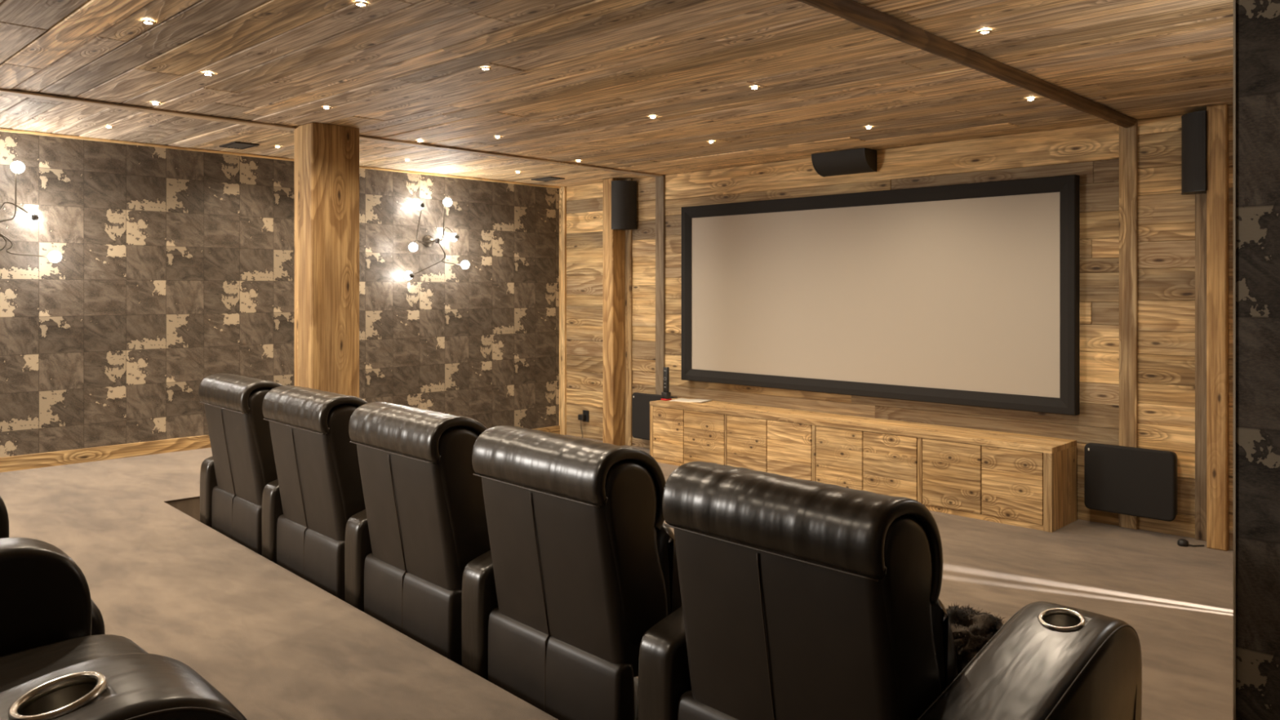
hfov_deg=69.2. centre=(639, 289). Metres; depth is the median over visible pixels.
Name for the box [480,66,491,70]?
recessed light
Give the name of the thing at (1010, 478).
media cabinet
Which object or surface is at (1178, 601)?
floor
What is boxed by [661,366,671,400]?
cordless phone
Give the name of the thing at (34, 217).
socket
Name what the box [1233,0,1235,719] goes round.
trim
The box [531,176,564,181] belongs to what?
ceiling vent
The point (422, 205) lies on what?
socket
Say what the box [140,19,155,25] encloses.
recessed light
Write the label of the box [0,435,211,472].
baseboard
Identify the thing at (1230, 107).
trim
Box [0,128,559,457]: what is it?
wall
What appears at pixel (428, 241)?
wall lamp
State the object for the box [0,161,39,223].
wall lamp
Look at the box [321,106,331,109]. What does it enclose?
recessed light
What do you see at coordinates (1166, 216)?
wall
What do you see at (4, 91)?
trim
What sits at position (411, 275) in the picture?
socket
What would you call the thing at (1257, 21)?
wall partition
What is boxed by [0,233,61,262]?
wall lamp
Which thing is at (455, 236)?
socket
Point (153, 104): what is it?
recessed light
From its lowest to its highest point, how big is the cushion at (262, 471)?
0.524 m
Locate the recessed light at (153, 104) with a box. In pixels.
[150,102,160,105]
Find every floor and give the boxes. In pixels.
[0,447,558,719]
[560,434,1233,719]
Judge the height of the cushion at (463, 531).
0.524 m
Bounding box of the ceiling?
[0,0,1233,186]
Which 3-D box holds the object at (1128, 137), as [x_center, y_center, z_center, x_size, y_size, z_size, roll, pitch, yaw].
[2.975,0.211,5.655,0.100,2.483,0.021,0,0,44]
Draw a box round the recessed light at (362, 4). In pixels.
[353,1,368,7]
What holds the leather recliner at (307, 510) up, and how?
on the floor at (1178, 601)
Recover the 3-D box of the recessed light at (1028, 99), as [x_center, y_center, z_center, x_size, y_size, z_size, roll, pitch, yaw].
[2.110,-1.025,5.009,0.052,0.008,0.052,0,0,44]
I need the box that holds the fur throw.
[945,603,1006,675]
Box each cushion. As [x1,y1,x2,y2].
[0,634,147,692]
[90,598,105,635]
[248,387,277,486]
[327,404,365,522]
[438,426,490,573]
[604,459,667,644]
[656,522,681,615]
[880,514,942,719]
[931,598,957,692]
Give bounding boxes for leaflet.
[670,398,711,402]
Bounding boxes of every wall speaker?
[611,180,636,230]
[811,147,876,177]
[1181,110,1206,195]
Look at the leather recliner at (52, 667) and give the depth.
1.49 m
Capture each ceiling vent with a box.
[218,141,259,149]
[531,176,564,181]
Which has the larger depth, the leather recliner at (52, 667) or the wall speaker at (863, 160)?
the wall speaker at (863, 160)
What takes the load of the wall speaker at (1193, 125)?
attached to the wall at (1166, 216)
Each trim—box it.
[0,88,662,177]
[0,128,560,188]
[559,186,566,435]
[625,178,632,445]
[655,174,665,395]
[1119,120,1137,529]
[1195,193,1206,541]
[1228,105,1233,550]
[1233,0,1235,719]
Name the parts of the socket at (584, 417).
plate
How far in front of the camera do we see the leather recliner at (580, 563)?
2.57 m
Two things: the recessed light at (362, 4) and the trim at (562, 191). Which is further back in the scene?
the trim at (562, 191)
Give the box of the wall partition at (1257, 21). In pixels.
[1235,0,1279,719]
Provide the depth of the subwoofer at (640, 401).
8.38 m
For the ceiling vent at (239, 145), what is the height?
0.008 m
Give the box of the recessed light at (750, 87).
[749,86,759,89]
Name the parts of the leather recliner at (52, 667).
armrest, armrest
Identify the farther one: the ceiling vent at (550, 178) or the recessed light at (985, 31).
the ceiling vent at (550, 178)
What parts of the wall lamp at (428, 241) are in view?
globe, globe, globe, rod, rod, wall plate, rod, rod, rod, globe, rod, globe, globe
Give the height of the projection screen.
1.510 m
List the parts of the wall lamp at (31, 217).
rod, rod, globe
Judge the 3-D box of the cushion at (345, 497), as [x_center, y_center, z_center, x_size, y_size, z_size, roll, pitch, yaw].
[-1.329,0.714,3.915,0.254,0.524,0.588,0,0,-43]
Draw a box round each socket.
[31,213,39,221]
[408,272,414,278]
[419,202,425,208]
[453,234,459,239]
[577,409,588,438]
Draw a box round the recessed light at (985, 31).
[977,29,991,34]
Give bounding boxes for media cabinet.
[649,397,1076,532]
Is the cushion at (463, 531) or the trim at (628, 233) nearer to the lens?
the cushion at (463, 531)
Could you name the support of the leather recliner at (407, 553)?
on the floor at (1178, 601)
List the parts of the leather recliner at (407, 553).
armrest, backrest, panel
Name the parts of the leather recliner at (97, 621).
armrest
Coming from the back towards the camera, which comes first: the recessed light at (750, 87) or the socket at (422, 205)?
the socket at (422, 205)
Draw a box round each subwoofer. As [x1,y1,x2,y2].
[631,392,677,439]
[1084,442,1177,521]
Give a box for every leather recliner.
[0,496,105,635]
[0,537,247,719]
[198,373,284,555]
[262,385,368,601]
[344,401,490,666]
[461,425,681,719]
[638,461,1142,719]
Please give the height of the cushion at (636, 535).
0.524 m
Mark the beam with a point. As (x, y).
(857, 13)
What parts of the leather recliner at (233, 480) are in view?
armrest, backrest, panel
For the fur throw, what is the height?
0.171 m
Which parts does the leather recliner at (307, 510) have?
armrest, backrest, panel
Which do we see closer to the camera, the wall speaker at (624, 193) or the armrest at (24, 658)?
the armrest at (24, 658)
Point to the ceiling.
(567, 81)
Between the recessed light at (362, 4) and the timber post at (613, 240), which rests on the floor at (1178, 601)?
the timber post at (613, 240)
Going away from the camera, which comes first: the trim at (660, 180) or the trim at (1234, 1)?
the trim at (1234, 1)
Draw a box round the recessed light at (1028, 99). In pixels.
[1025,97,1035,100]
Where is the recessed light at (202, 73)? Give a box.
[201,72,213,75]
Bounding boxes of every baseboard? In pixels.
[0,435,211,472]
[533,425,559,434]
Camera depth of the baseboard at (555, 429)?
9.23 m
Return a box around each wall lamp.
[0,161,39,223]
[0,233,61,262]
[404,198,469,279]
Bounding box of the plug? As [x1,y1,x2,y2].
[1177,538,1204,546]
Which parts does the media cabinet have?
panel, door, door, door, door, door, rail, door, door, door, panel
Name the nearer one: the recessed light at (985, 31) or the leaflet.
the recessed light at (985, 31)
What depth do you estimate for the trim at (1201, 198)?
5.38 m
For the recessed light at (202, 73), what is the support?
in the ceiling
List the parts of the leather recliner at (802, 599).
armrest, panel, backrest, armrest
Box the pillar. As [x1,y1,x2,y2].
[293,122,359,397]
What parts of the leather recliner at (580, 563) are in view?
armrest, backrest, panel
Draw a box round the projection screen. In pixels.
[681,174,1079,415]
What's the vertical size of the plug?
0.036 m
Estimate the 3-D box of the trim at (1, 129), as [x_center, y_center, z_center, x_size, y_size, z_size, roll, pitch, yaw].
[-4.050,-1.022,5.968,0.029,0.016,9.310,0,0,44]
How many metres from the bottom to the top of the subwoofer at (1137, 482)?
0.407 m
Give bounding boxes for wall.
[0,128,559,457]
[565,114,1195,538]
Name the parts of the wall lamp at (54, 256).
rod, rod, globe, globe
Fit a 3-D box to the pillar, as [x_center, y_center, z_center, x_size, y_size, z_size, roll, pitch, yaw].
[-2.002,0.069,5.908,0.272,2.198,0.320,0,0,44]
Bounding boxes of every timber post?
[602,177,625,445]
[1206,104,1229,551]
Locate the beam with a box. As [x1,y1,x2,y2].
[796,0,1137,128]
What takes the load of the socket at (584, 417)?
attached to the wall at (1166, 216)
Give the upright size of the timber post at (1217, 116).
2.483 m
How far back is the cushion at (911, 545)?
1.87 m
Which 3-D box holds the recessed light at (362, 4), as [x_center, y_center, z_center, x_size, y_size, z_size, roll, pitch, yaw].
[-1.004,-1.025,3.338,0.052,0.008,0.052,0,0,44]

